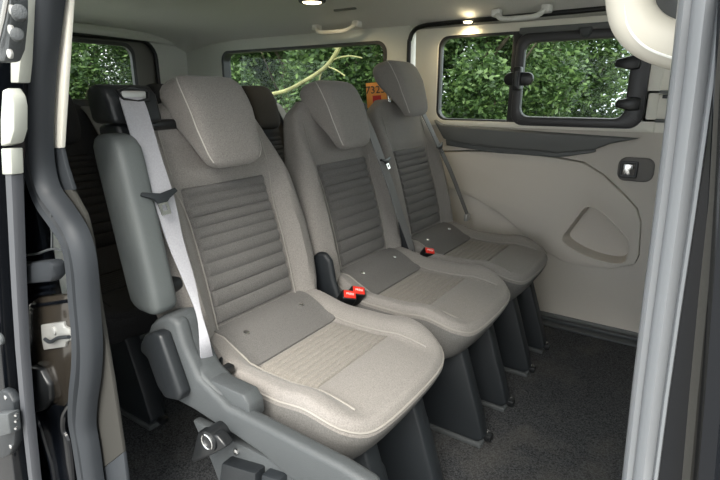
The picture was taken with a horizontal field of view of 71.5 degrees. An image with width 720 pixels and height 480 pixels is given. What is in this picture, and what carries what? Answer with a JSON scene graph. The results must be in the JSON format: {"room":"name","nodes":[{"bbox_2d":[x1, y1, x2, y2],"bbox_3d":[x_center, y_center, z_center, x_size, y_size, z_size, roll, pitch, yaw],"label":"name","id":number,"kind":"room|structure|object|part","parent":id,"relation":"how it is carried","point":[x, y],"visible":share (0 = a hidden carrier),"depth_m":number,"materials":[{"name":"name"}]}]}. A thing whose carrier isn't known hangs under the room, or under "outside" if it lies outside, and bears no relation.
{"room":"vehicle interior","nodes":[
{"label":"vehicle interior","id":0,"kind":"room"},
{"bbox_2d":[50,229,66,293],"bbox_3d":[-0.215,0.107,0.742,4.520,1.320,0.028,11,19,32],"label":"wall","id":1,"kind":"structure","parent":0,"point":[58,254],"depth_m":0.97,"materials":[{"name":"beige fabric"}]},
{"bbox_2d":[0,0,41,479],"bbox_3d":[-0.997,0.180,1.155,1.563,1.550,0.086,11,19,32],"label":"sliding door","id":2,"kind":"structure","parent":1,"relation":"in","point":[19,451],"depth_m":0.80,"materials":[{"name":"black paint"}]},
{"bbox_3d":[-0.409,-0.254,0.571,0.065,0.066,0.006,11,19,32],"label":"guide rail","id":3,"kind":"part","parent":2,"relation":"part of","materials":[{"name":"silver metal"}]},
{"bbox_3d":[-0.690,0.362,0.978,0.156,0.198,0.016,11,19,32],"label":"contact plate","id":4,"kind":"part","parent":2,"relation":"part of","materials":[{"name":"black plastic"}]},
{"bbox_2d":[25,181,76,479],"bbox_3d":[-0.740,0.168,1.054,0.593,1.630,0.029,11,19,32],"label":"door frame","id":5,"kind":"structure","parent":1,"relation":"attached to","point":[48,312],"depth_m":0.98,"materials":[{"name":"black paint"}]},
{"bbox_3d":[-0.568,0.183,0.940,0.124,0.086,0.008,11,19,32],"label":"striker plate","id":6,"kind":"part","parent":5,"relation":"part of","materials":[{"name":"silver metal"}]},
{"bbox_2d":[41,216,61,294],"bbox_3d":[-0.231,0.258,0.761,4.520,1.620,0.029,11,19,32],"label":"panel","id":7,"kind":"object","parent":1,"relation":"attached to","point":[46,227],"visible":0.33,"depth_m":0.95,"materials":[{"name":"black paint"}]},
{"bbox_2d":[24,0,103,479],"bbox_3d":[-0.502,0.095,0.879,0.198,1.019,0.038,11,19,32],"label":"seal","id":8,"kind":"object","parent":1,"relation":"attached to","point":[73,235],"visible":0.91,"depth_m":0.83,"materials":[{"name":"grey rubber"}]},
{"bbox_2d":[54,0,74,147],"bbox_3d":[-0.467,-0.261,0.782,0.141,0.239,0.008,11,19,32],"label":"trim","id":9,"kind":"structure","parent":1,"relation":"attached to","point":[64,60],"depth_m":0.78,"materials":[{"name":"white plastic"}]},
{"bbox_2d":[54,148,76,189],"bbox_3d":[-0.512,-0.119,0.855,0.077,0.078,0.008,11,19,32],"label":"trim","id":10,"kind":"structure","parent":1,"relation":"attached to","point":[65,177],"depth_m":0.84,"materials":[{"name":"grey plastic"}]},
{"bbox_2d":[63,190,125,467],"bbox_3d":[-0.499,0.201,0.939,0.112,0.603,0.008,11,19,32],"label":"trim","id":11,"kind":"structure","parent":1,"relation":"attached to","point":[109,420],"depth_m":0.95,"materials":[{"name":"grey plastic"}]},
{"bbox_2d":[103,451,129,479],"bbox_3d":[-0.503,0.485,1.024,0.115,0.174,0.008,11,19,32],"label":"trim","id":12,"kind":"structure","parent":1,"relation":"attached to","point":[118,469],"depth_m":0.99,"materials":[{"name":"grey plastic"}]},
{"bbox_2d":[658,0,719,479],"bbox_3d":[0.332,0.207,0.347,0.258,1.149,0.072,11,19,32],"label":"pillar","id":13,"kind":"structure","parent":1,"relation":"attached to","point":[691,442],"depth_m":0.35,"materials":[{"name":"black paint"}]},
{"bbox_2d":[605,0,677,69],"bbox_3d":[0.280,-0.199,0.437,0.128,0.120,0.078,11,19,32],"label":"handle","id":14,"kind":"object","parent":13,"relation":"attached to","point":[645,29],"visible":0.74,"depth_m":0.42,"materials":[{"name":"beige plastic"}]},
{"bbox_3d":[0.298,-0.219,0.456,0.057,0.054,0.020,11,19,32],"label":"mounting plate","id":15,"kind":"part","parent":14,"relation":"part of","materials":[{"name":"grey plastic"}]},
{"bbox_2d":[622,0,717,479],"bbox_3d":[0.230,0.034,0.377,0.046,0.430,0.027,11,19,32],"label":"seal","id":16,"kind":"object","parent":13,"relation":"attached to","point":[690,90],"visible":0.99,"depth_m":0.36,"materials":[{"name":"grey rubber"}]},
{"bbox_3d":[0.239,0.019,0.343,0.044,0.371,0.020,11,19,32],"label":"rail","id":17,"kind":"part","parent":13,"relation":"part of","materials":[{"name":"black plastic"}]},
{"bbox_2d":[80,22,187,83],"bbox_3d":[-1.615,-0.482,2.627,0.050,1.400,1.880,11,19,32],"label":"wall","id":18,"kind":"structure","parent":0,"point":[172,60],"depth_m":3.09,"materials":[{"name":"grey plastic"}]},
{"bbox_2d":[72,32,160,85],"bbox_3d":[-1.639,-0.752,2.489,0.054,0.581,1.463,11,19,32],"label":"window frame","id":19,"kind":"structure","parent":18,"relation":"in","point":[147,63],"depth_m":2.95,"materials":[{"name":"black plastic"}]},
{"bbox_2d":[72,38,137,84],"bbox_3d":[-1.655,-0.772,2.469,0.024,0.465,1.217,11,19,32],"label":"window","id":20,"kind":"structure","parent":19,"relation":"in","point":[126,46],"depth_m":2.85,"materials":[{"name":"grey"}]},
{"bbox_2d":[73,22,174,45],"bbox_3d":[-1.611,-1.043,2.424,0.060,0.079,1.702,11,19,32],"label":"trim","id":21,"kind":"structure","parent":18,"relation":"attached to","point":[78,27],"depth_m":2.76,"materials":[{"name":"grey plastic"}]},
{"bbox_2d":[73,0,606,51],"bbox_3d":[0.254,-0.711,1.210,4.500,0.240,1.940,11,19,32],"label":"ceiling","id":22,"kind":"structure","parent":0,"point":[191,25],"depth_m":2.39,"materials":[{"name":"fabric"}]},
{"bbox_2d":[298,0,325,4],"bbox_3d":[-0.208,-1.036,2.164,0.120,0.020,0.120,11,19,32],"label":"recessed light","id":23,"kind":"object","parent":22,"relation":"in","point":[306,2],"visible":1,"depth_m":2.15,"materials":[{"name":"beige plastic"}]},
{"bbox_2d":[312,20,361,34],"bbox_3d":[-0.119,-1.024,2.423,0.278,0.054,0.062,11,19,32],"label":"handle","id":24,"kind":"object","parent":22,"relation":"attached to","point":[317,28],"visible":1,"depth_m":2.39,"materials":[{"name":"plastic"}]},
{"bbox_2d":[334,7,356,11],"bbox_3d":[-0.068,-1.041,2.253,0.120,0.012,0.016,11,19,32],"label":"ceiling vent","id":25,"kind":"object","parent":22,"relation":"in","point":[351,8],"visible":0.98,"depth_m":2.25,"materials":[{"name":"grey plastic"}]},
{"bbox_2d":[462,19,473,23],"bbox_3d":[0.453,-0.917,2.097,0.053,0.014,0.053,11,19,32],"label":"recessed light","id":26,"kind":"object","parent":22,"relation":"in","point":[466,21],"visible":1,"depth_m":2.08,"materials":[{"name":"beige plastic"}]},
{"bbox_2d":[491,4,552,21],"bbox_3d":[0.619,-0.872,1.930,0.228,0.054,0.062,11,19,32],"label":"handle","id":27,"kind":"object","parent":22,"relation":"attached to","point":[497,13],"visible":1,"depth_m":1.90,"materials":[{"name":"plastic"}]},
{"bbox_2d":[366,82,386,107],"bbox_3d":[0.077,-0.664,2.289,0.104,0.116,0.006,2,16,5],"label":"number card","id":28,"kind":"object","parent":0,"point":[374,92],"visible":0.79,"depth_m":2.29,"materials":[{"name":"orange"}]},
{"bbox_2d":[121,325,636,479],"bbox_3d":[0.271,0.574,1.609,4.500,0.060,1.880,11,19,32],"label":"floor","id":29,"kind":"structure","parent":0,"point":[568,418],"depth_m":1.50,"materials":[{"name":"carpet"}]},
{"bbox_2d":[64,94,168,430],"bbox_3d":[-0.840,0.005,1.647,0.720,1.012,0.486,11,19,32],"label":"seat","id":30,"kind":"object","parent":29,"relation":"on","point":[141,401],"visible":0.27,"depth_m":1.55,"materials":[{"name":"fabric"}]},
{"bbox_3d":[-1.032,-0.158,1.734,0.251,0.632,0.486,11,19,32],"label":"backrest","id":31,"kind":"part","parent":30,"relation":"part of","materials":[{"name":"fabric"}]},
{"bbox_2d":[102,287,148,323],"bbox_3d":[-0.776,0.127,1.637,0.480,0.113,0.440,11,19,32],"label":"seat cushion","id":32,"kind":"object","parent":30,"relation":"on","point":[119,308],"depth_m":1.44,"materials":[{"name":"fabric"}]},
{"bbox_3d":[-0.739,0.537,1.602,0.302,0.014,0.060,11,19,32],"label":"floor rail","id":33,"kind":"part","parent":30,"relation":"part of","materials":[{"name":"grey plastic"}]},
{"bbox_2d":[146,84,162,103],"bbox_3d":[-0.566,-0.109,2.037,0.720,1.012,0.486,11,19,32],"label":"seat","id":34,"kind":"object","parent":29,"relation":"on","point":[155,88],"visible":0.02,"depth_m":1.95,"materials":[{"name":"fabric"}]},
{"bbox_2d":[241,86,285,163],"bbox_3d":[-0.292,-0.222,2.427,0.720,1.012,0.486,11,19,32],"label":"seat","id":35,"kind":"object","parent":29,"relation":"on","point":[268,113],"visible":0.08,"depth_m":2.42,"materials":[{"name":"fabric"}]},
{"bbox_3d":[-0.483,-0.384,2.514,0.251,0.632,0.486,11,19,32],"label":"backrest","id":36,"kind":"part","parent":35,"relation":"part of","materials":[{"name":"fabric"}]},
{"bbox_2d":[87,75,443,479],"bbox_3d":[-0.134,0.152,1.139,0.771,1.012,0.606,11,19,32],"label":"seat","id":37,"kind":"object","parent":29,"relation":"on","point":[295,380],"visible":1,"depth_m":1.09,"materials":[{"name":"fabric"}]},
{"bbox_2d":[87,84,160,134],"bbox_3d":[-0.489,-0.230,1.059,0.097,0.190,0.114,11,19,32],"label":"headrest cover","id":38,"kind":"object","parent":37,"relation":"attached to","point":[108,103],"depth_m":1.01,"materials":[{"name":"black"}]},
{"bbox_3d":[-0.445,-0.031,0.992,0.154,0.350,0.060,11,19,32],"label":"armrest","id":39,"kind":"part","parent":37,"relation":"part of","materials":[{"name":"plastic"}]},
{"bbox_3d":[-0.384,-0.062,0.982,0.011,0.026,0.022,11,19,32],"label":"latch plate","id":40,"kind":"part","parent":37,"relation":"part of","materials":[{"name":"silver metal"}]},
{"bbox_3d":[-0.280,0.396,0.962,0.106,0.099,0.045,11,19,32],"label":"recline lever","id":41,"kind":"part","parent":37,"relation":"part of","materials":[{"name":"black plastic"}]},
{"bbox_3d":[-0.333,-0.023,1.270,0.251,0.632,0.486,11,19,32],"label":"backrest","id":42,"kind":"part","parent":37,"relation":"part of","materials":[{"name":"fabric"}]},
{"bbox_2d":[211,372,263,411],"bbox_3d":[-0.250,0.302,0.974,0.142,0.059,0.038,11,19,32],"label":"seat adjustment lever","id":43,"kind":"object","parent":37,"relation":"on","point":[233,394],"depth_m":0.95,"materials":[{"name":"grey plastic"}]},
{"bbox_3d":[-0.146,0.480,0.952,0.488,0.203,0.020,11,19,32],"label":"plate","id":44,"kind":"part","parent":37,"relation":"part of","materials":[{"name":"grey plastic"}]},
{"bbox_3d":[-0.190,0.287,0.927,0.569,0.236,0.064,11,19,32],"label":"trim","id":45,"kind":"part","parent":37,"relation":"part of","materials":[{"name":"grey plastic"}]},
{"bbox_2d":[210,289,442,437],"bbox_3d":[-0.077,0.262,1.173,0.480,0.113,0.440,11,19,32],"label":"seat cushion","id":46,"kind":"object","parent":37,"relation":"on","point":[321,365],"depth_m":1.12,"materials":[{"name":"fabric"}]},
{"bbox_2d":[283,80,514,447],"bbox_3d":[0.132,0.028,1.567,0.720,1.012,0.497,11,19,32],"label":"seat","id":47,"kind":"object","parent":29,"relation":"on","point":[336,164],"visible":0.98,"depth_m":1.52,"materials":[{"name":"fabric"}]},
{"bbox_3d":[-0.030,0.147,1.421,0.270,0.205,0.022,11,19,32],"label":"trim","id":48,"kind":"part","parent":47,"relation":"part of","materials":[{"name":"black plastic"}]},
{"bbox_3d":[-0.059,-0.136,1.659,0.251,0.632,0.486,11,19,32],"label":"backrest","id":49,"kind":"part","parent":47,"relation":"part of","materials":[{"name":"fabric"}]},
{"bbox_2d":[337,246,509,335],"bbox_3d":[0.197,0.148,1.563,0.480,0.113,0.440,11,19,32],"label":"seat cushion","id":50,"kind":"object","parent":47,"relation":"on","point":[447,298],"depth_m":1.52,"materials":[{"name":"fabric"}]},
{"bbox_3d":[0.234,0.559,1.528,0.302,0.014,0.060,11,19,32],"label":"floor rail","id":51,"kind":"part","parent":47,"relation":"part of","materials":[{"name":"grey plastic"}]},
{"bbox_3d":[0.348,0.512,1.690,0.302,0.014,0.060,11,19,32],"label":"floor rail","id":52,"kind":"part","parent":47,"relation":"part of","materials":[{"name":"grey plastic"}]},
{"bbox_2d":[367,60,550,376],"bbox_3d":[0.411,-0.127,1.954,0.716,1.094,0.591,11,19,32],"label":"seat","id":53,"kind":"object","parent":29,"relation":"on","point":[414,149],"visible":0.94,"depth_m":1.92,"materials":[{"name":"fabric"}]},
{"bbox_3d":[0.222,0.043,1.780,0.270,0.205,0.022,11,19,32],"label":"trim","id":54,"kind":"part","parent":53,"relation":"part of","materials":[{"name":"black plastic"}]},
{"bbox_3d":[0.193,-0.240,2.018,0.251,0.632,0.486,11,19,32],"label":"backrest","id":55,"kind":"part","parent":53,"relation":"part of","materials":[{"name":"fabric"}]},
{"bbox_2d":[412,221,546,284],"bbox_3d":[0.448,0.044,1.921,0.480,0.113,0.440,11,19,32],"label":"seat cushion","id":56,"kind":"object","parent":53,"relation":"on","point":[516,259],"depth_m":1.91,"materials":[{"name":"fabric"}]},
{"bbox_3d":[0.486,0.455,1.886,0.302,0.014,0.060,11,19,32],"label":"floor rail","id":57,"kind":"part","parent":53,"relation":"part of","materials":[{"name":"grey plastic"}]},
{"bbox_3d":[0.600,0.408,2.048,0.302,0.014,0.060,11,19,32],"label":"floor rail","id":58,"kind":"part","parent":53,"relation":"part of","materials":[{"name":"grey plastic"}]},
{"bbox_2d":[186,25,670,132],"bbox_3d":[0.780,-0.299,2.141,4.500,1.320,0.060,11,19,32],"label":"wall","id":59,"kind":"structure","parent":0,"point":[206,60],"depth_m":2.61,"materials":[{"name":"beige plastic"}]},
{"bbox_2d":[221,41,386,78],"bbox_3d":[-0.338,-0.835,2.762,1.157,0.435,0.054,11,19,32],"label":"window","id":60,"kind":"structure","parent":59,"relation":"in","point":[226,57],"depth_m":2.71,"materials":[{"name":"grey"}]},
{"bbox_2d":[406,6,663,336],"bbox_3d":[0.832,-0.268,2.091,1.450,1.288,0.122,10,19,31],"label":"door","id":61,"kind":"structure","parent":59,"relation":"in","point":[586,196],"depth_m":2.10,"materials":[{"name":"white plastic"}]},
{"bbox_3d":[0.666,-0.393,2.150,0.639,0.049,0.030,11,19,32],"label":"waist moulding","id":62,"kind":"part","parent":61,"relation":"part of","materials":[{"name":"grey plastic"}]},
{"bbox_3d":[0.696,-0.435,2.101,0.834,0.115,0.055,11,19,32],"label":"waist trim","id":63,"kind":"part","parent":61,"relation":"part of","materials":[{"name":"grey plastic"}]},
{"bbox_3d":[0.744,-0.149,2.180,0.878,0.450,0.048,11,19,32],"label":"raised panel","id":64,"kind":"part","parent":61,"relation":"part of","materials":[{"name":"beige plastic"}]},
{"bbox_2d":[436,22,650,128],"bbox_3d":[0.706,-0.660,2.032,0.878,0.382,0.090,11,19,32],"label":"window","id":65,"kind":"structure","parent":61,"relation":"in","point":[633,105],"depth_m":1.96,"materials":[{"name":"grey"}]},
{"bbox_3d":[0.649,-0.679,2.092,0.038,0.352,0.032,11,19,32],"label":"post","id":66,"kind":"part","parent":65,"relation":"part of","materials":[{"name":"grey plastic"}]},
{"bbox_3d":[0.858,-0.803,1.882,0.510,0.023,0.024,11,19,32],"label":"rail","id":67,"kind":"part","parent":65,"relation":"part of","materials":[{"name":"grey plastic"}]},
{"bbox_3d":[0.847,-0.626,1.950,0.494,0.362,0.034,11,19,32],"label":"sliding frame","id":68,"kind":"part","parent":65,"relation":"part of","materials":[{"name":"grey plastic"}]},
{"bbox_3d":[0.722,-0.087,2.225,1.090,0.805,0.030,11,19,32],"label":"panel","id":69,"kind":"part","parent":61,"relation":"part of","materials":[{"name":"beige plastic"}]},
{"bbox_2d":[541,315,637,347],"bbox_3d":[0.863,0.364,2.183,1.600,0.022,0.063,11,19,32],"label":"trim","id":70,"kind":"structure","parent":61,"relation":"attached to","point":[591,331],"depth_m":2.11,"materials":[{"name":"grey plastic"}]},
{"bbox_3d":[1.026,-0.269,1.912,0.039,0.043,0.007,11,19,32],"label":"handle pull","id":71,"kind":"part","parent":61,"relation":"part of","materials":[{"name":"silver metal"}]},
{"bbox_3d":[1.027,-0.270,1.911,0.062,0.064,0.013,11,19,32],"label":"handle frame","id":72,"kind":"part","parent":61,"relation":"part of","materials":[{"name":"black plastic"}]},
{"bbox_3d":[1.055,-0.270,1.913,0.123,0.090,0.030,11,19,32],"label":"handle","id":73,"kind":"part","parent":61,"relation":"part of","materials":[{"name":"black plastic"}]},
{"bbox_2d":[642,90,667,122],"bbox_3d":[1.095,-0.486,1.819,0.110,0.113,0.014,11,19,32],"label":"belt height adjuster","id":74,"kind":"object","parent":61,"relation":"attached to","point":[661,110],"visible":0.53,"depth_m":1.82,"materials":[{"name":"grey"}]},
{"bbox_3d":[-2.024,-1.397,10.436,75.000,0.100,75.000,11,19,32],"label":"ground","id":75,"kind":"structure","parent":0,"visible":0},
{"bbox_2d":[73,45,116,81],"bbox_3d":[-6.236,-3.469,9.394,3.664,4.469,2.919,-2,16,-6],"label":"bush","id":76,"kind":"object","parent":75,"relation":"on","point":[100,49],"visible":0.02,"depth_m":9.70,"materials":[{"name":"green plant"}]},
{"bbox_2d":[69,42,132,98],"bbox_3d":[-3.831,-2.088,6.773,2.687,3.277,2.140,1,16,5],"label":"bush","id":77,"kind":"object","parent":75,"relation":"on","point":[85,72],"visible":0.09,"depth_m":6.42,"materials":[{"name":"green plant"}]},
{"bbox_2d":[109,46,132,84],"bbox_3d":[-3.284,-2.617,8.594,2.140,3.277,2.687,-4,17,-15],"label":"bush","id":78,"kind":"object","parent":75,"relation":"on","point":[117,46],"visible":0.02,"depth_m":7.87,"materials":[{"name":"green plant"}]},
{"bbox_2d":[234,57,293,95],"bbox_3d":[-1.849,-2.281,7.559,2.464,3.209,2.467,6,17,20],"label":"bush","id":79,"kind":"object","parent":75,"relation":"on","point":[262,74],"visible":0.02,"depth_m":6.73,"materials":[{"name":"green plant"}]},
{"bbox_2d":[230,47,380,112],"bbox_3d":[-0.855,-1.887,6.616,2.443,2.979,1.946,0,16,0],"label":"bush","id":80,"kind":"object","parent":75,"relation":"on","point":[244,62],"visible":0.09,"depth_m":6.21,"materials":[{"name":"green plant"}]},
{"bbox_3d":[-1.006,-1.592,6.558,1.002,2.444,1.396,-9,18,-28],"label":"stem","id":81,"kind":"part","parent":80,"relation":"part of","materials":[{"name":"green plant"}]},
{"bbox_2d":[272,47,361,95],"bbox_3d":[-0.628,-0.859,4.657,1.631,2.099,0.128,14,21,40],"label":"branch","id":82,"kind":"object","parent":75,"relation":"on","point":[333,57],"visible":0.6,"depth_m":4.21,"materials":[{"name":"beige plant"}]},
{"bbox_2d":[274,43,464,114],"bbox_3d":[0.083,-1.660,5.566,2.565,3.128,2.043,-8,18,-27],"label":"bush","id":83,"kind":"object","parent":75,"relation":"on","point":[315,63],"visible":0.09,"depth_m":4.87,"materials":[{"name":"green plant"}]},
{"bbox_3d":[0.155,-1.447,5.839,1.466,2.566,1.052,10,19,31],"label":"stem","id":84,"kind":"part","parent":83,"relation":"part of","materials":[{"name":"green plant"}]},
{"bbox_2d":[441,35,595,119],"bbox_3d":[1.333,-1.478,5.205,2.443,2.979,1.946,-8,18,-27],"label":"bush","id":85,"kind":"object","parent":75,"relation":"on","point":[474,93],"visible":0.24,"depth_m":4.58,"materials":[{"name":"green plant"}]},
{"bbox_3d":[1.265,-1.167,5.095,1.396,2.444,1.002,10,19,31],"label":"stem","id":86,"kind":"part","parent":85,"relation":"part of","materials":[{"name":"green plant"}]},
{"bbox_2d":[497,39,631,117],"bbox_3d":[3.391,-3.130,8.226,3.664,4.469,2.919,4,17,12],"label":"bush","id":87,"kind":"object","parent":75,"relation":"on","point":[606,74],"visible":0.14,"depth_m":7.67,"materials":[{"name":"green plant"}]},
{"bbox_3d":[3.124,-2.701,8.192,1.503,3.666,2.094,-5,17,-16],"label":"stem","id":88,"kind":"part","parent":87,"relation":"part of","materials":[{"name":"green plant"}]}
]}

